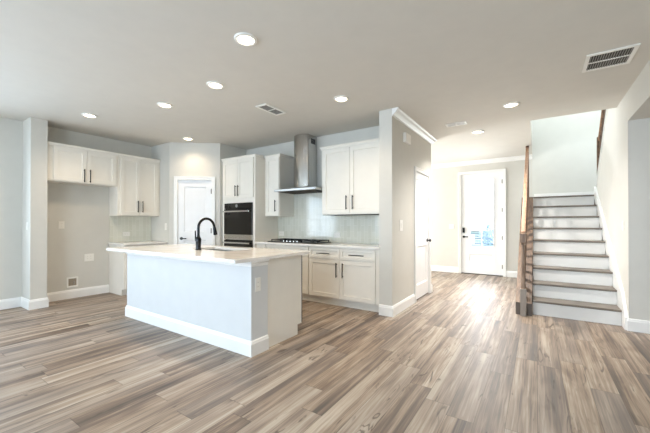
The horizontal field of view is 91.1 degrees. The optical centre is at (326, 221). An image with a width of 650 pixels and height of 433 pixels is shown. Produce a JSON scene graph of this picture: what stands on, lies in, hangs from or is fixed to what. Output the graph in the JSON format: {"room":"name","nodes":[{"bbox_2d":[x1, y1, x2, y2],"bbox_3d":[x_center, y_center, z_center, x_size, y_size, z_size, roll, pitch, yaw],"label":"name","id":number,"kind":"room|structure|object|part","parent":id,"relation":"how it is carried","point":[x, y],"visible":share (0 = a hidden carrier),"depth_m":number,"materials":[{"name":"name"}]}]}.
{"room":"open-plan kitchen","nodes":[
{"label":"open-plan kitchen","id":0,"kind":"room"},
{"bbox_2d":[22,117,47,299],"bbox_3d":[-4.332,-0.121,4.734,0.366,2.760,0.189,0,0,33],"label":"wall","id":1,"kind":"structure","parent":0,"point":[35,130],"depth_m":4.64,"materials":[{"name":"paint"}]},
{"bbox_2d":[0,117,150,299],"bbox_3d":[-4.976,-0.124,4.201,0.120,2.760,7.917,0,0,33],"label":"wall","id":2,"kind":"structure","parent":0,"point":[84,210],"depth_m":5.16,"materials":[{"name":"paint"}]},
{"bbox_2d":[0,284,108,309],"bbox_3d":[-5.340,1.179,3.187,0.383,0.142,5.796,0,0,33],"label":"baseboard","id":3,"kind":"structure","parent":2,"relation":"attached to","point":[28,304],"depth_m":5.01,"materials":[{"name":"white wood"}]},
{"bbox_2d":[59,221,64,228],"bbox_3d":[-4.273,0.051,5.144,0.009,0.120,0.075,0,0,33],"label":"wall outlet","id":4,"kind":"object","parent":2,"relation":"attached to","point":[61,223],"visible":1,"depth_m":5.14,"materials":[{"name":"white plastic"}]},
{"bbox_2d":[67,276,77,287],"bbox_3d":[-4.188,0.995,5.258,0.020,0.168,0.156,0,0,33],"label":"water supply box","id":5,"kind":"object","parent":2,"relation":"attached to","point":[71,281],"visible":1,"depth_m":5.26,"materials":[{"name":"white plastic"}]},
{"bbox_2d":[47,141,117,186],"bbox_3d":[-4.008,-0.908,5.217,0.372,0.580,0.962,0,0,33],"label":"upper cabinet","id":6,"kind":"object","parent":2,"relation":"attached to","point":[67,164],"visible":1,"depth_m":5.10,"materials":[{"name":"white wood"}]},
{"bbox_3d":[-3.998,-0.890,4.977,0.020,0.510,0.426,0,0,33],"label":"door","id":7,"kind":"part","parent":6,"relation":"part of","materials":[{"name":"white wood"}]},
{"bbox_3d":[-3.887,-1.173,5.139,0.030,0.050,0.962,0,0,33],"label":"crown","id":8,"kind":"part","parent":6,"relation":"part of","materials":[{"name":"white wood"}]},
{"bbox_3d":[-3.760,-0.888,5.338,0.020,0.510,0.426,0,0,33],"label":"door","id":9,"kind":"part","parent":6,"relation":"part of","materials":[{"name":"white wood"}]},
{"bbox_2d":[84,253,93,260],"bbox_3d":[-4.063,0.610,5.458,0.009,0.125,0.141,0,0,33],"label":"wall outlet","id":10,"kind":"object","parent":2,"relation":"attached to","point":[87,257],"visible":1,"depth_m":5.46,"materials":[{"name":"white plastic"}]},
{"bbox_2d":[109,216,150,241],"bbox_3d":[-3.690,0.133,6.026,0.008,0.475,0.743,0,0,33],"label":"backsplash","id":11,"kind":"structure","parent":2,"relation":"attached to","point":[139,227],"depth_m":6.01,"materials":[{"name":"tile"}]},
{"bbox_2d":[109,153,160,216],"bbox_3d":[-3.536,-0.651,5.928,0.372,1.087,0.742,0,0,33],"label":"upper cabinet","id":12,"kind":"object","parent":2,"relation":"attached to","point":[137,192],"visible":1,"depth_m":5.79,"materials":[{"name":"white wood"}]},
{"bbox_3d":[-3.513,-0.632,5.709,0.020,1.019,0.318,0,0,33],"label":"door","id":13,"kind":"part","parent":12,"relation":"part of","materials":[{"name":"white wood"}]},
{"bbox_3d":[-3.416,-1.170,5.851,0.030,0.050,0.742,0,0,33],"label":"crown","id":14,"kind":"part","parent":12,"relation":"part of","materials":[{"name":"white wood"}]},
{"bbox_3d":[-3.334,-0.630,5.981,0.020,1.019,0.322,0,0,33],"label":"door","id":15,"kind":"part","parent":12,"relation":"part of","materials":[{"name":"white wood"}]},
{"bbox_2d":[151,143,168,244],"bbox_3d":[-3.188,-0.114,6.214,0.642,2.760,0.120,0,0,33],"label":"wall","id":16,"kind":"structure","parent":0,"point":[160,152],"depth_m":6.11,"materials":[{"name":"paint"}]},
{"bbox_2d":[169,142,219,249],"bbox_3d":[-2.493,-0.114,6.083,0.931,2.760,0.120,0,0,-4],"label":"wall","id":17,"kind":"structure","parent":0,"point":[185,159],"depth_m":6.03,"materials":[{"name":"paint"}]},
{"bbox_2d":[174,176,214,244],"bbox_3d":[-2.490,0.204,6.059,0.754,2.122,0.166,0,0,-4],"label":"door","id":18,"kind":"structure","parent":17,"relation":"in","point":[194,196],"depth_m":6.04,"materials":[{"name":"white wood"}]},
{"bbox_2d":[220,143,245,245],"bbox_3d":[-1.859,-0.113,6.418,0.120,2.760,0.780,0,0,33],"label":"wall","id":19,"kind":"structure","parent":0,"point":[226,151],"depth_m":6.11,"materials":[{"name":"paint"}]},
{"bbox_2d":[246,126,378,243],"bbox_3d":[-0.848,-0.114,6.144,4.622,2.760,0.120,0,0,33],"label":"wall","id":20,"kind":"structure","parent":0,"point":[287,148],"depth_m":5.57,"materials":[{"name":"paint"}]},
{"bbox_2d":[265,153,293,216],"bbox_3d":[-0.873,-0.645,5.821,0.421,1.091,0.450,0,0,33],"label":"upper cabinet","id":21,"kind":"object","parent":20,"relation":"attached to","point":[279,168],"visible":0.98,"depth_m":5.69,"materials":[{"name":"white wood"}]},
{"bbox_3d":[-0.954,-0.628,5.660,0.303,1.027,0.020,0,0,33],"label":"door","id":22,"kind":"part","parent":21,"relation":"part of","materials":[{"name":"white wood"}]},
{"bbox_3d":[-0.841,-1.166,5.818,0.361,0.050,0.424,0,0,33],"label":"crown","id":23,"kind":"part","parent":21,"relation":"part of","materials":[{"name":"white wood"}]},
{"bbox_2d":[274,134,321,193],"bbox_3d":[-0.377,-0.999,5.420,0.867,0.994,0.555,0,0,33],"label":"range hood","id":24,"kind":"object","parent":20,"relation":"attached to","point":[305,145],"visible":0.9,"depth_m":5.43,"materials":[{"name":"metal"}]},
{"bbox_2d":[278,193,378,243],"bbox_3d":[0.058,-0.125,5.467,2.362,0.946,0.009,0,0,33],"label":"backsplash","id":25,"kind":"structure","parent":20,"relation":"attached to","point":[308,221],"depth_m":5.56,"materials":[{"name":"tile"}]},
{"bbox_2d":[334,233,339,237],"bbox_3d":[0.182,0.226,5.372,0.125,0.085,0.009,0,0,33],"label":"wall outlet","id":26,"kind":"object","parent":25,"relation":"attached to","point":[336,235],"visible":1,"depth_m":5.37,"materials":[{"name":"white plastic"}]},
{"bbox_2d":[319,138,378,215],"bbox_3d":[0.460,-0.648,4.940,1.106,1.083,0.450,0,0,33],"label":"upper cabinet","id":27,"kind":"object","parent":20,"relation":"attached to","point":[350,171],"visible":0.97,"depth_m":4.77,"materials":[{"name":"white wood"}]},
{"bbox_3d":[0.153,-0.627,4.928,0.485,0.997,0.020,0,0,33],"label":"door","id":28,"kind":"part","parent":27,"relation":"part of","materials":[{"name":"white wood"}]},
{"bbox_3d":[0.467,-1.164,4.953,1.106,0.050,0.424,0,0,33],"label":"crown","id":29,"kind":"part","parent":27,"relation":"part of","materials":[{"name":"white wood"}]},
{"bbox_3d":[0.483,-0.109,4.944,1.056,0.005,0.354,0,0,33],"label":"underside panel","id":30,"kind":"part","parent":27,"relation":"part of","materials":[{"name":"grey wood"}]},
{"bbox_3d":[0.577,-0.628,4.648,0.520,0.997,0.020,0,0,33],"label":"door","id":31,"kind":"part","parent":27,"relation":"part of","materials":[{"name":"white wood"}]},
{"bbox_2d":[0,0,649,164],"bbox_3d":[-0.935,-1.657,3.763,7.698,0.300,11.930,0,0,33],"label":"ceiling","id":32,"kind":"structure","parent":0,"point":[440,62],"depth_m":3.08,"materials":[{"name":"paint"}]},
{"bbox_2d":[81,113,97,117],"bbox_3d":[-3.335,-1.495,4.488,0.188,0.015,0.188,0,0,33],"label":"recessed light","id":33,"kind":"object","parent":32,"relation":"in","point":[89,115],"visible":1,"depth_m":4.46,"materials":[{"name":"white plastic"}]},
{"bbox_2d":[157,102,172,107],"bbox_3d":[-2.073,-1.497,4.097,0.188,0.015,0.188,0,0,33],"label":"recessed light","id":34,"kind":"object","parent":32,"relation":"in","point":[161,104],"visible":1,"depth_m":4.08,"materials":[{"name":"white plastic"}]},
{"bbox_2d":[206,81,223,88],"bbox_3d":[-1.220,-1.500,3.506,0.188,0.015,0.188,0,0,33],"label":"recessed light","id":35,"kind":"object","parent":32,"relation":"in","point":[212,84],"visible":1,"depth_m":3.49,"materials":[{"name":"white plastic"}]},
{"bbox_2d":[234,32,256,45],"bbox_3d":[-0.667,-1.505,2.636,0.188,0.015,0.188,0,0,33],"label":"recessed light","id":36,"kind":"object","parent":32,"relation":"in","point":[242,38],"visible":1,"depth_m":2.62,"materials":[{"name":"white plastic"}]},
{"bbox_2d":[255,103,286,115],"bbox_3d":[-0.734,-1.498,4.261,0.190,0.012,0.400,0,0,33],"label":"ceiling vent","id":37,"kind":"object","parent":32,"relation":"in","point":[266,107],"visible":1,"depth_m":4.24,"materials":[{"name":"white metal"}]},
{"bbox_2d":[334,95,348,101],"bbox_3d":[0.184,-1.498,3.890,0.188,0.015,0.188,0,0,33],"label":"recessed light","id":38,"kind":"object","parent":32,"relation":"in","point":[341,98],"visible":1,"depth_m":3.86,"materials":[{"name":"white plastic"}]},
{"bbox_2d":[445,121,466,126],"bbox_3d":[1.990,-1.494,4.884,0.290,0.012,0.150,0,0,33],"label":"ceiling vent","id":39,"kind":"object","parent":32,"relation":"in","point":[462,122],"visible":1,"depth_m":4.88,"materials":[{"name":"white metal"}]},
{"bbox_2d":[471,130,483,133],"bbox_3d":[2.515,-1.491,5.296,0.188,0.015,0.188,0,0,33],"label":"recessed light","id":40,"kind":"object","parent":32,"relation":"in","point":[475,131],"visible":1,"depth_m":5.27,"materials":[{"name":"white plastic"}]},
{"bbox_2d":[503,102,519,107],"bbox_3d":[2.371,-1.497,4.083,0.188,0.015,0.188,0,0,33],"label":"recessed light","id":41,"kind":"object","parent":32,"relation":"in","point":[510,104],"visible":1,"depth_m":4.06,"materials":[{"name":"white plastic"}]},
{"bbox_2d":[582,43,640,72],"bbox_3d":[2.614,-1.505,2.950,0.355,0.012,0.385,0,0,33],"label":"ceiling vent","id":42,"kind":"object","parent":32,"relation":"in","point":[622,55],"visible":1,"depth_m":2.93,"materials":[{"name":"white metal"}]},
{"bbox_2d":[0,271,649,432],"bbox_3d":[-0.226,1.311,3.277,9.400,0.120,11.930,0,0,33],"label":"floor","id":43,"kind":"structure","parent":0,"point":[461,358],"depth_m":2.65,"materials":[{"name":"brown wood"}]},
{"bbox_2d":[109,243,165,295],"bbox_3d":[-3.438,0.835,5.854,0.606,0.860,0.744,0,0,33],"label":"base cabinet","id":44,"kind":"object","parent":43,"relation":"on","point":[117,260],"visible":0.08,"depth_m":5.53,"materials":[{"name":"white wood"}]},
{"bbox_3d":[-3.321,0.858,5.564,0.020,0.570,0.350,0,0,33],"label":"door","id":45,"kind":"part","parent":44,"relation":"part of","materials":[{"name":"white wood"}]},
{"bbox_2d":[108,241,167,245],"bbox_3d":[-3.449,0.388,5.853,0.599,0.032,0.763,0,0,33],"label":"countertop","id":46,"kind":"structure","parent":44,"relation":"on","point":[131,242],"depth_m":5.71,"materials":[{"name":"white stone"}]},
{"bbox_2d":[125,249,300,356],"bbox_3d":[-1.461,0.812,3.936,2.396,0.884,0.831,0,0,33],"label":"kitchen island","id":47,"kind":"object","parent":43,"relation":"on","point":[218,304],"visible":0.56,"depth_m":3.35,"materials":[{"name":"paint"}]},
{"bbox_3d":[-1.624,1.182,3.687,2.390,0.142,0.233,0,0,33],"label":"baseboard","id":48,"kind":"part","parent":47,"relation":"part of","materials":[{"name":"white wood"}]},
{"bbox_3d":[-1.625,0.397,3.690,2.396,0.053,0.236,0,0,33],"label":"cap trim","id":49,"kind":"part","parent":47,"relation":"part of","materials":[{"name":"white stone"}]},
{"bbox_2d":[107,244,308,263],"bbox_3d":[-1.520,0.353,3.889,2.460,0.034,1.077,0,0,33],"label":"island countertop","id":50,"kind":"structure","parent":47,"relation":"on","point":[186,251],"depth_m":3.49,"materials":[{"name":"white stone"}]},
{"bbox_2d":[195,217,216,249],"bbox_3d":[-1.471,0.141,3.898,0.097,0.389,0.303,0,0,33],"label":"faucet","id":51,"kind":"object","parent":50,"relation":"on","point":[198,238],"visible":0.98,"depth_m":3.79,"materials":[{"name":"black metal"}]},
{"bbox_3d":[-1.463,0.061,3.888,0.030,0.229,0.254,0,0,33],"label":"spout","id":52,"kind":"part","parent":51,"relation":"part of","materials":[{"name":"black metal"}]},
{"bbox_2d":[255,277,260,291],"bbox_3d":[-0.648,0.595,3.021,0.009,0.130,0.070,0,0,33],"label":"wall outlet","id":53,"kind":"object","parent":47,"relation":"attached to","point":[257,280],"visible":1,"depth_m":3.02,"materials":[{"name":"white plastic"}]},
{"bbox_3d":[-0.443,0.810,3.382,0.018,0.882,0.556,0,0,33],"label":"panel","id":54,"kind":"part","parent":47,"relation":"part of","materials":[{"name":"white wood"}]},
{"bbox_2d":[301,255,301,321],"bbox_3d":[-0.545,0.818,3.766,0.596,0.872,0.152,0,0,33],"label":"dishwasher","id":55,"kind":"object","parent":47,"relation":"attached to","point":[301,255],"visible":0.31,"depth_m":3.62,"materials":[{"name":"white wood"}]},
{"bbox_2d":[221,154,277,247],"bbox_3d":[-1.461,0.036,6.082,0.910,2.459,0.655,0,0,33],"label":"tall cabinet","id":56,"kind":"object","parent":43,"relation":"on","point":[243,176],"visible":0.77,"depth_m":5.79,"materials":[{"name":"white wood"}]},
{"bbox_3d":[-1.799,-0.787,5.973,0.401,0.705,0.020,0,0,33],"label":"door","id":57,"kind":"part","parent":56,"relation":"part of","materials":[{"name":"white wood"}]},
{"bbox_2d":[222,202,252,247],"bbox_3d":[-1.494,0.271,6.040,0.740,1.228,0.602,0,0,33],"label":"wall oven","id":58,"kind":"object","parent":56,"relation":"in","point":[238,217],"visible":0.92,"depth_m":5.81,"materials":[{"name":"black glass"}]},
{"bbox_3d":[-1.646,0.384,5.810,0.700,0.028,0.051,0,0,33],"label":"handle","id":59,"kind":"part","parent":58,"relation":"part of","materials":[{"name":"silver metal"}]},
{"bbox_3d":[-1.646,-0.191,5.813,0.700,0.028,0.051,0,0,33],"label":"handle","id":60,"kind":"part","parent":58,"relation":"part of","materials":[{"name":"silver metal"}]},
{"bbox_3d":[-1.623,0.587,5.844,0.740,0.495,0.032,0,0,33],"label":"oven door","id":61,"kind":"part","parent":58,"relation":"part of","materials":[{"name":"black glass"}]},
{"bbox_3d":[-1.623,-0.003,5.847,0.740,0.469,0.032,0,0,33],"label":"oven door","id":62,"kind":"part","parent":58,"relation":"part of","materials":[{"name":"black glass"}]},
{"bbox_3d":[-1.621,-0.294,5.852,0.740,0.100,0.024,0,0,33],"label":"control panel","id":63,"kind":"part","parent":58,"relation":"part of","materials":[{"name":"black glass"}]},
{"bbox_3d":[-1.569,-1.169,5.925,0.910,0.050,0.210,0,0,33],"label":"crown","id":64,"kind":"part","parent":56,"relation":"part of","materials":[{"name":"white wood"}]},
{"bbox_3d":[-1.459,-0.789,5.748,0.401,0.705,0.020,0,0,33],"label":"door","id":65,"kind":"part","parent":56,"relation":"part of","materials":[{"name":"white wood"}]},
{"bbox_2d":[257,244,266,247],"bbox_3d":[-0.991,0.825,5.808,0.231,0.878,0.567,0,0,33],"label":"base cabinet","id":66,"kind":"object","parent":43,"relation":"on","point":[258,245],"visible":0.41,"depth_m":5.56,"materials":[{"name":"white wood"}]},
{"bbox_2d":[266,244,310,300],"bbox_3d":[-0.518,0.824,5.474,0.923,0.878,0.603,0,0,33],"label":"base cabinet","id":67,"kind":"object","parent":43,"relation":"on","point":[305,258],"visible":0.12,"depth_m":5.07,"materials":[{"name":"white wood"}]},
{"bbox_3d":[-0.659,0.467,5.263,0.899,0.148,0.020,0,0,33],"label":"drawer","id":68,"kind":"part","parent":67,"relation":"part of","materials":[{"name":"white wood"}]},
{"bbox_3d":[-0.471,0.843,5.136,0.446,0.585,0.020,0,0,33],"label":"door","id":69,"kind":"part","parent":67,"relation":"part of","materials":[{"name":"white wood"}]},
{"bbox_2d":[309,246,378,311],"bbox_3d":[0.370,0.820,4.887,1.205,0.878,0.603,0,0,33],"label":"base cabinet","id":70,"kind":"object","parent":43,"relation":"on","point":[345,277],"visible":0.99,"depth_m":4.65,"materials":[{"name":"white wood"}]},
{"bbox_2d":[255,240,378,249],"bbox_3d":[-0.106,0.366,5.216,2.362,0.033,0.604,0,0,33],"label":"countertop","id":71,"kind":"structure","parent":70,"relation":"on","point":[332,244],"depth_m":4.87,"materials":[{"name":"white stone"}]},
{"bbox_2d":[267,238,330,243],"bbox_3d":[-0.476,0.327,5.478,1.040,0.046,0.445,0,0,33],"label":"gas cooktop","id":72,"kind":"object","parent":71,"relation":"in","point":[284,240],"visible":1,"depth_m":5.37,"materials":[{"name":"black metal"}]},
{"bbox_3d":[-0.476,0.344,5.478,1.040,0.012,0.445,0,0,33],"label":"glass","id":73,"kind":"part","parent":72,"relation":"part of","materials":[{"name":"black glass"}]},
{"bbox_3d":[-0.031,0.476,4.848,0.557,0.157,0.020,0,0,33],"label":"drawer","id":74,"kind":"part","parent":70,"relation":"part of","materials":[{"name":"white wood"}]},
{"bbox_3d":[-0.031,0.851,4.846,0.557,0.567,0.020,0,0,33],"label":"door","id":75,"kind":"part","parent":70,"relation":"part of","materials":[{"name":"white wood"}]},
{"bbox_3d":[0.440,0.474,4.536,0.561,0.157,0.020,0,0,33],"label":"drawer","id":76,"kind":"part","parent":70,"relation":"part of","materials":[{"name":"white wood"}]},
{"bbox_3d":[0.440,0.849,4.534,0.561,0.567,0.020,0,0,33],"label":"door","id":77,"kind":"part","parent":70,"relation":"part of","materials":[{"name":"white wood"}]},
{"bbox_2d":[516,146,532,316],"bbox_3d":[3.302,-0.183,5.272,0.187,2.888,2.493,0,0,33],"label":"stair railing","id":78,"kind":"object","parent":43,"relation":"on","point":[524,289],"visible":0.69,"depth_m":4.68,"materials":[{"name":"brown wood"}]},
{"bbox_3d":[3.300,-0.638,5.275,0.052,1.662,2.343,0,0,33],"label":"handrail","id":79,"kind":"part","parent":78,"relation":"part of","materials":[{"name":"brown wood"}]},
{"bbox_2d":[532,186,628,329],"bbox_3d":[4.554,-0.098,5.040,2.152,2.716,3.449,0,0,33],"label":"staircase","id":80,"kind":"structure","parent":43,"relation":"on","point":[573,219],"depth_m":4.67,"materials":[{"name":"grey wood"}]},
{"bbox_2d":[379,108,430,305],"bbox_3d":[1.309,-0.120,5.049,0.184,2.760,1.869,0,0,33],"label":"wall","id":81,"kind":"structure","parent":0,"point":[397,159],"depth_m":4.37,"materials":[{"name":"paint"}]},
{"bbox_2d":[379,294,414,316],"bbox_3d":[1.043,1.187,4.624,0.201,0.142,0.913,0,0,33],"label":"baseboard","id":82,"kind":"structure","parent":81,"relation":"attached to","point":[384,310],"depth_m":4.30,"materials":[{"name":"white wood"}]},
{"bbox_2d":[400,220,402,230],"bbox_3d":[1.058,0.051,4.492,0.010,0.155,0.115,0,0,33],"label":"light switch","id":83,"kind":"object","parent":81,"relation":"attached to","point":[401,221],"visible":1,"depth_m":4.49,"materials":[{"name":"white plastic"}]},
{"bbox_2d":[403,132,410,144],"bbox_3d":[1.179,-1.212,4.646,0.049,0.136,0.230,0,0,33],"label":"door chime","id":84,"kind":"object","parent":81,"relation":"attached to","point":[406,137],"visible":1,"depth_m":4.58,"materials":[{"name":"white plastic"}]},
{"bbox_2d":[414,166,430,302],"bbox_3d":[1.560,0.198,5.366,0.242,2.127,0.874,0,0,33],"label":"door","id":85,"kind":"structure","parent":81,"relation":"in","point":[422,178],"depth_m":5.37,"materials":[{"name":"white wood"}]},
{"bbox_2d":[431,110,600,270],"bbox_3d":[2.990,-1.373,8.245,8.300,5.300,0.120,0,0,33],"label":"wall","id":86,"kind":"structure","parent":0,"point":[564,148],"depth_m":7.09,"materials":[{"name":"paint"}]},
{"bbox_2d":[431,265,457,272],"bbox_3d":[1.395,1.211,9.204,4.545,0.142,0.017,0,0,33],"label":"baseboard","id":87,"kind":"structure","parent":86,"relation":"attached to","point":[433,267],"depth_m":8.12,"materials":[{"name":"white wood"}]},
{"bbox_2d":[431,154,531,168],"bbox_3d":[2.027,-1.433,8.759,6.106,0.095,0.085,0,0,33],"label":"trim","id":88,"kind":"structure","parent":86,"relation":"attached to","point":[522,157],"depth_m":7.63,"materials":[{"name":"white wood"}]},
{"bbox_2d":[458,169,505,276],"bbox_3d":[3.753,0.022,7.707,1.038,2.505,0.164,0,0,33],"label":"door","id":89,"kind":"structure","parent":86,"relation":"in","point":[480,260],"depth_m":7.66,"materials":[{"name":"white wood"}]},
{"bbox_3d":[3.764,1.267,7.717,0.906,0.014,0.124,0,0,33],"label":"sill","id":90,"kind":"part","parent":89,"relation":"part of","materials":[{"name":"white wood"}]},
{"bbox_2d":[506,271,516,277],"bbox_3d":[4.310,1.201,7.276,0.350,0.142,0.017,0,0,33],"label":"baseboard","id":91,"kind":"structure","parent":86,"relation":"attached to","point":[508,273],"depth_m":7.31,"materials":[{"name":"white wood"}]},
{"bbox_2d":[534,191,593,196],"bbox_3d":[5.512,-0.549,6.490,2.142,0.142,0.016,0,0,33],"label":"baseboard","id":92,"kind":"structure","parent":86,"relation":"attached to","point":[569,193],"depth_m":6.78,"materials":[{"name":"white wood"}]},
{"bbox_2d":[597,60,649,319],"bbox_3d":[3.899,-0.519,4.198,0.120,3.550,3.300,0,0,33],"label":"wall","id":93,"kind":"structure","parent":0,"point":[619,182],"depth_m":3.70,"materials":[{"name":"paint"}]},
{"bbox_2d":[597,109,605,170],"bbox_3d":[4.388,-1.759,4.972,0.072,2.545,1.620,0,0,33],"label":"stair railing","id":94,"kind":"object","parent":93,"relation":"attached to","point":[602,118],"visible":0.23,"depth_m":5.49,"materials":[{"name":"brown wood"}]},
{"bbox_3d":[4.379,-2.228,4.951,0.060,1.607,1.570,0,0,33],"label":"handrail","id":95,"kind":"part","parent":94,"relation":"part of","materials":[{"name":"brown wood"}]},
{"bbox_2d":[596,109,606,185],"bbox_3d":[4.349,-1.472,4.883,0.150,1.662,1.670,0,0,33],"label":"trim","id":96,"kind":"structure","parent":93,"relation":"attached to","point":[606,109],"depth_m":5.13,"materials":[{"name":"white wood"}]},
{"bbox_2d":[642,118,649,320],"bbox_3d":[4.284,-0.049,3.217,1.602,2.600,0.120,0,0,33],"label":"wall","id":97,"kind":"structure","parent":0,"point":[645,122],"depth_m":3.59,"materials":[{"name":"paint"}]},
{"bbox_2d":[627,318,649,333],"bbox_3d":[4.246,1.180,3.285,1.729,0.142,0.237,0,0,33],"label":"baseboard","id":98,"kind":"structure","parent":97,"relation":"attached to","point":[634,325],"depth_m":3.61,"materials":[{"name":"white wood"}]},
{"label":"outside","id":99,"kind":"structure","parent":0,"visible":0},
{"bbox_3d":[19.489,2.689,29.455,80.000,0.600,49.340,0,0,33],"label":"ground","id":100,"kind":"structure","parent":99,"visible":0},
{"bbox_2d":[470,224,492,245],"bbox_3d":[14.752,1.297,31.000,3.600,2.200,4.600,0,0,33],"label":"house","id":101,"kind":"structure","parent":100,"relation":"on","point":[475,229],"depth_m":29.47,"materials":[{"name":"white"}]},
{"bbox_2d":[478,222,492,245],"bbox_3d":[11.145,1.156,21.396,1.772,2.385,1.563,0,0,33],"label":"shrub","id":102,"kind":"object","parent":100,"relation":"on","point":[489,236],"visible":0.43,"depth_m":21.36,"materials":[{"name":"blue plant"}]},
{"bbox_3d":[-0.127,-0.109,7.047,4.415,2.760,0.120,0,0,33],"label":"wall","id":103,"kind":"structure","parent":0,"visible":0},
{"bbox_2d":[392,107,436,144],"bbox_3d":[-0.469,-1.446,6.283,4.674,0.095,1.953,0,0,33],"label":"trim","id":104,"kind":"structure","parent":103,"relation":"attached to","point":[397,112],"depth_m":4.76,"materials":[{"name":"white wood"}]}
]}

